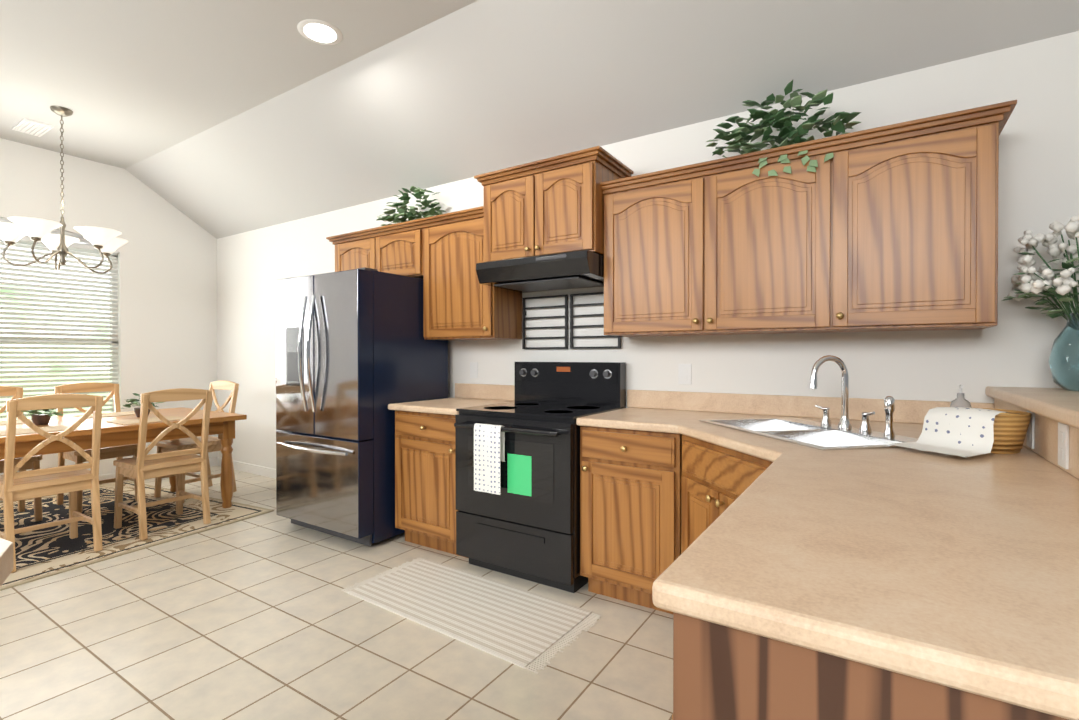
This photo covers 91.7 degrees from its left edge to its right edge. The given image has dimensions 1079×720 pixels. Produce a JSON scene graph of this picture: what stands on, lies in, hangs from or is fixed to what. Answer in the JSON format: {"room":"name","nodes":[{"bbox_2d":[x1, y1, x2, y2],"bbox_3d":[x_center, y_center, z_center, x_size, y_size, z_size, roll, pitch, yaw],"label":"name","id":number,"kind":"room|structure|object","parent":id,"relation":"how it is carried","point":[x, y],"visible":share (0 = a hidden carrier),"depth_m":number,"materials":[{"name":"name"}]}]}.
{"room":"kitchen","nodes":[
{"label":"kitchen","id":0,"kind":"room"},
{"bbox_2d":[0,138,217,474],"bbox_3d":[-5.317,-0.382,3.366,0.150,3.160,6.350,0,1,33],"label":"wall","id":1,"kind":"structure","parent":0,"point":[167,295],"depth_m":5.26,"materials":[{"name":"white paint"}]},
{"bbox_2d":[0,218,118,412],"bbox_3d":[-4.662,-0.270,4.348,0.180,1.881,1.990,0,1,33],"label":"window","id":2,"kind":"structure","parent":1,"relation":"in","point":[9,221],"depth_m":5.11,"materials":[{"name":"white plastic"}]},
{"bbox_2d":[0,230,118,417],"bbox_3d":[-4.636,-0.271,4.332,0.042,1.788,1.890,0,1,33],"label":"window blinds","id":3,"kind":"object","parent":2,"relation":"attached to","point":[25,239],"visible":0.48,"depth_m":4.75,"materials":[{"name":"white plastic"}]},
{"bbox_2d":[99,457,216,479],"bbox_3d":[-5.289,1.153,3.269,0.014,0.090,6.200,0,1,33],"label":"baseboard","id":4,"kind":"structure","parent":1,"relation":"attached to","point":[213,461],"depth_m":5.06,"materials":[{"name":"white wood"}]},
{"bbox_2d":[0,466,672,719],"bbox_3d":[-1.395,1.266,0.925,9.900,0.100,6.500,0,1,33],"label":"floor","id":5,"kind":"structure","parent":0,"point":[263,617],"depth_m":2.21,"materials":[{"name":"tile"}]},
{"bbox_2d":[0,538,12,586],"bbox_3d":[-0.853,0.754,0.438,0.865,0.930,0.680,0,1,33],"label":"sideboard","id":6,"kind":"object","parent":5,"relation":"on","point":[6,558],"visible":1,"depth_m":0.79,"materials":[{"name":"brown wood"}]},
{"bbox_2d":[0,480,273,590],"bbox_3d":[-3.776,1.193,3.359,2.300,0.009,2.900,0,0,27],"label":"area rug","id":7,"kind":"object","parent":5,"relation":"on","point":[46,552],"visible":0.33,"depth_m":3.69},
{"bbox_2d":[0,386,42,520],"bbox_3d":[-3.988,0.690,3.817,0.502,0.992,0.440,0,1,33],"label":"chair","id":8,"kind":"object","parent":7,"relation":"on","point":[32,462],"visible":0.46,"depth_m":3.86,"materials":[{"name":"brown wood"}]},
{"bbox_2d":[0,394,103,572],"bbox_3d":[-3.024,0.695,3.204,0.502,0.992,0.440,0,1,33],"label":"chair","id":9,"kind":"object","parent":7,"relation":"on","point":[72,480],"visible":0.98,"depth_m":3.11,"materials":[{"name":"brown wood"}]},
{"bbox_2d":[54,382,137,512],"bbox_3d":[-3.651,0.686,4.337,0.502,0.992,0.440,0,1,33],"label":"chair","id":10,"kind":"object","parent":7,"relation":"on","point":[116,452],"visible":0.29,"depth_m":4.33,"materials":[{"name":"brown wood"}]},
{"bbox_2d":[0,393,246,507],"bbox_3d":[-3.337,0.721,3.753,1.120,0.927,1.860,0,1,33],"label":"dining table","id":11,"kind":"object","parent":7,"relation":"on","point":[119,428],"visible":0.71,"depth_m":3.74,"materials":[{"name":"brown wood"}]},
{"bbox_2d":[113,388,211,539],"bbox_3d":[-2.681,0.691,3.733,0.502,0.992,0.440,0,1,33],"label":"chair","id":12,"kind":"object","parent":7,"relation":"on","point":[141,467],"visible":1,"depth_m":3.65,"materials":[{"name":"brown wood"}]},
{"bbox_2d":[154,380,238,502],"bbox_3d":[-3.005,0.684,4.599,0.440,0.992,0.502,0,0,30],"label":"chair","id":13,"kind":"object","parent":7,"relation":"on","point":[214,444],"visible":0.56,"depth_m":4.57,"materials":[{"name":"brown wood"}]},
{"bbox_2d":[276,267,447,545],"bbox_3d":[-1.298,0.297,3.770,0.900,1.765,0.887,0,1,33],"label":"refrigerator","id":14,"kind":"object","parent":5,"relation":"on","point":[357,353],"visible":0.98,"depth_m":3.42,"materials":[{"name":"silver metal"}]},
{"bbox_2d":[395,410,467,557],"bbox_3d":[-0.537,0.760,3.501,0.577,0.872,0.634,0,1,33],"label":"base cabinet","id":15,"kind":"object","parent":5,"relation":"on","point":[425,482],"depth_m":3.24,"materials":[{"name":"brown wood"}]},
{"bbox_2d":[388,383,514,414],"bbox_3d":[-0.552,0.249,3.493,0.603,0.145,0.659,0,1,33],"label":"countertop","id":16,"kind":"structure","parent":15,"relation":"on","point":[466,395],"depth_m":3.63,"materials":[{"name":"laminate"}]},
{"bbox_2d":[342,557,600,673],"bbox_3d":[-0.371,1.199,2.596,1.270,0.007,0.540,0,1,35],"label":"area rug","id":17,"kind":"object","parent":5,"relation":"on","point":[522,628],"visible":1,"depth_m":2.50,"materials":[{"name":"beige fabric"}]},
{"bbox_2d":[454,362,625,592],"bbox_3d":[-0.001,0.607,3.071,0.778,1.185,0.733,0,1,33],"label":"range","id":18,"kind":"object","parent":5,"relation":"on","point":[525,524],"visible":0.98,"depth_m":2.82,"materials":[{"name":"black enameled metal"},{"name":"black glass"},{"name":"chrome"}]},
{"bbox_2d":[474,423,504,494],"bbox_3d":[-0.273,0.529,2.825,0.180,0.365,0.045,0,1,33],"label":"oven towel","id":19,"kind":"object","parent":18,"relation":"hanging from","point":[489,447],"visible":0.94,"depth_m":2.81,"materials":[{"name":"white fabric"}]},
{"bbox_2d":[580,426,674,603],"bbox_3d":[0.584,0.766,2.774,0.515,0.872,0.634,0,1,33],"label":"base cabinet","id":20,"kind":"object","parent":5,"relation":"on","point":[607,455],"depth_m":2.56,"materials":[{"name":"brown wood"}]},
{"bbox_2d":[512,399,611,427],"bbox_3d":[0.635,0.332,2.425,0.983,0.295,1.161,0,1,33],"label":"countertop","id":21,"kind":"structure","parent":20,"relation":"on","point":[604,419],"depth_m":2.59,"materials":[{"name":"laminate"}]},
{"bbox_2d":[635,433,772,607],"bbox_3d":[0.721,0.771,2.030,0.493,0.872,0.494,0,1,33],"label":"base cabinet","id":22,"kind":"object","parent":5,"relation":"on","point":[654,506],"depth_m":2.39,"materials":[{"name":"brown wood"}]},
{"bbox_2d":[651,590,1068,719],"bbox_3d":[0.759,0.779,1.017,0.680,0.872,1.076,0,1,33],"label":"base cabinet","id":23,"kind":"object","parent":5,"relation":"on","point":[720,672],"depth_m":0.65,"materials":[{"name":"brown wood"}]},
{"bbox_2d":[612,355,1078,719],"bbox_3d":[1.048,0.236,1.493,0.724,0.502,2.274,0,1,33],"label":"countertop","id":24,"kind":"structure","parent":23,"relation":"on","point":[844,527],"depth_m":0.85,"materials":[{"name":"laminate"}]},
{"bbox_2d":[699,355,917,450],"bbox_3d":[1.086,0.231,2.148,0.919,0.502,0.919,0,1,33],"label":"sink","id":25,"kind":"object","parent":24,"relation":"in","point":[734,432],"depth_m":2.14,"materials":[{"name":"silver metal"}]},
{"bbox_2d":[886,407,1031,457],"bbox_3d":[1.392,0.225,1.704,0.427,0.139,0.242,0,0,-20],"label":"basket","id":26,"kind":"object","parent":24,"relation":"on","point":[964,432],"visible":1,"depth_m":1.65,"materials":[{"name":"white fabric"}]},
{"bbox_2d":[950,385,971,407],"bbox_3d":[1.726,0.196,2.147,0.074,0.191,0.072,0,1,33],"label":"soap bottle","id":27,"kind":"object","parent":24,"relation":"on","point":[960,400],"visible":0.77,"depth_m":2.13,"materials":[{"name":"white ceramic"}]},
{"bbox_2d":[0,0,1078,238],"bbox_3d":[-1.331,-1.593,0.773,9.650,0.740,6.350,0,1,33],"label":"ceiling","id":28,"kind":"structure","parent":0,"point":[220,118],"depth_m":3.10,"materials":[{"name":"grey paint"}]},
{"bbox_2d":[12,118,52,136],"bbox_3d":[-4.066,-1.859,4.200,0.330,0.020,0.170,0,1,33],"label":"ceiling vent","id":29,"kind":"object","parent":28,"relation":"in","point":[32,127],"visible":1,"depth_m":4.18,"materials":[{"name":"white metal"}]},
{"bbox_2d":[0,106,127,273],"bbox_3d":[-3.569,-1.272,3.925,0.809,1.186,0.810,0,1,33],"label":"chandelier","id":30,"kind":"object","parent":28,"relation":"hanging from","point":[105,242],"visible":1,"depth_m":3.85,"materials":[{"name":"silver metal"}]},
{"bbox_2d":[297,19,342,44],"bbox_3d":[-1.244,-1.856,2.973,0.240,0.006,0.240,0,1,33],"label":"recessed light","id":31,"kind":"object","parent":28,"relation":"in","point":[319,32],"visible":1,"depth_m":2.96,"materials":[{"name":"white plastic"}]},
{"bbox_2d":[217,31,1078,468],"bbox_3d":[0.355,-0.082,3.385,9.650,2.560,0.150,0,1,33],"label":"wall","id":32,"kind":"structure","parent":0,"point":[1037,81],"depth_m":2.65,"materials":[{"name":"white paint"}]},
{"bbox_2d":[217,457,275,478],"bbox_3d":[-2.551,1.139,5.180,2.470,0.090,0.014,0,1,33],"label":"baseboard","id":33,"kind":"structure","parent":32,"relation":"attached to","point":[254,469],"depth_m":5.46,"materials":[{"name":"white wood"}]},
{"bbox_2d":[330,216,425,277],"bbox_3d":[-1.149,-0.791,4.066,1.000,0.388,0.334,0,1,33],"label":"upper cabinet","id":34,"kind":"object","parent":32,"relation":"attached to","point":[390,248],"depth_m":3.88,"materials":[{"name":"brown wood"}]},
{"bbox_2d":[418,212,521,340],"bbox_3d":[-0.469,-0.545,3.627,0.620,0.802,0.334,0,1,33],"label":"upper cabinet","id":35,"kind":"object","parent":32,"relation":"attached to","point":[456,306],"depth_m":3.49,"materials":[{"name":"brown wood"}]},
{"bbox_2d":[476,250,603,292],"bbox_3d":[0.067,-0.518,3.176,0.760,0.138,0.506,0,1,33],"label":"range hood","id":36,"kind":"object","parent":32,"relation":"attached to","point":[569,270],"visible":0.81,"depth_m":2.98,"materials":[{"name":"black metal"}]},
{"bbox_2d":[478,152,629,262],"bbox_3d":[0.087,-0.847,3.204,0.770,0.512,0.434,0,1,33],"label":"upper cabinet","id":37,"kind":"object","parent":32,"relation":"attached to","point":[555,207],"depth_m":2.99,"materials":[{"name":"brown wood"}]},
{"bbox_2d":[522,292,620,348],"bbox_3d":[0.193,-0.247,3.382,0.720,0.350,0.029,0,1,33],"label":"wall rack","id":38,"kind":"object","parent":32,"relation":"attached to","point":[566,322],"visible":0.85,"depth_m":3.38,"materials":[{"name":"black metal"}]},
{"bbox_2d":[602,164,717,336],"bbox_3d":[0.697,-0.539,2.871,0.620,0.802,0.334,0,1,33],"label":"upper cabinet","id":39,"kind":"object","parent":32,"relation":"attached to","point":[660,233],"depth_m":2.72,"materials":[{"name":"brown wood"}]},
{"bbox_2d":[678,364,690,383],"bbox_3d":[0.829,0.081,2.986,0.074,0.116,0.008,0,1,33],"label":"electrical outlet plate","id":40,"kind":"object","parent":32,"relation":"attached to","point":[684,373],"depth_m":2.98,"materials":[{"name":"white plastic"}]},
{"bbox_2d":[455,383,1078,478],"bbox_3d":[0.054,0.225,2.137,3.094,0.134,2.274,0,1,33],"label":"backsplash","id":41,"kind":"structure","parent":32,"relation":"attached to","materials":[{"name":"laminate"}]},
{"bbox_2d":[686,128,853,334],"bbox_3d":[1.138,-0.559,2.585,0.678,0.845,0.334,0,1,33],"label":"upper cabinet","id":42,"kind":"object","parent":32,"relation":"attached to","point":[784,209],"depth_m":2.40,"materials":[{"name":"brown wood"}]},
{"bbox_2d":[850,108,1005,331],"bbox_3d":[1.578,-0.535,2.299,0.620,0.802,0.334,0,1,33],"label":"upper cabinet","id":43,"kind":"object","parent":32,"relation":"attached to","point":[893,227],"depth_m":2.11,"materials":[{"name":"brown wood"}]},
{"bbox_2d":[1026,411,1034,448],"bbox_3d":[1.591,0.225,1.698,0.008,0.116,0.074,0,1,33],"label":"electrical outlet plate","id":44,"kind":"object","parent":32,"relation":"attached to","point":[1030,432],"depth_m":1.67,"materials":[{"name":"white plastic"}]},
{"bbox_2d":[1058,422,1068,468],"bbox_3d":[1.395,0.227,1.396,0.008,0.116,0.074,0,1,33],"label":"electrical outlet plate","id":45,"kind":"object","parent":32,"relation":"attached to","point":[1063,429],"depth_m":1.38,"materials":[{"name":"white plastic"}]},
{"label":"outside","id":46,"kind":"structure","parent":0,"visible":0},
{"bbox_2d":[0,235,109,420],"bbox_3d":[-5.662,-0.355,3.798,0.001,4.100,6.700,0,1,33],"label":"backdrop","id":47,"kind":"structure","parent":46,"point":[32,388],"depth_m":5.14,"materials":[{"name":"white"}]},
{"bbox_3d":[1.415,0.688,1.284,0.120,1.050,2.233,0,1,33],"label":"wall","id":48,"kind":"structure","parent":0,"visible":0},
{"bbox_2d":[985,386,1078,428],"bbox_3d":[1.488,0.142,1.186,0.435,0.041,2.310,0,1,33],"label":"bar ledge","id":49,"kind":"object","parent":48,"relation":"on","point":[1061,405],"visible":1,"depth_m":1.63,"materials":[{"name":"laminate"}]},
{"bbox_2d":[1002,215,1078,390],"bbox_3d":[2.066,-0.218,1.845,0.606,0.668,0.524,0,1,33],"label":"vase","id":50,"kind":"object","parent":49,"relation":"on","point":[1032,283],"visible":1,"depth_m":1.97,"materials":[{"name":"blue glass"},{"name":"green leaf"},{"name":"white flower petals"}]}
]}

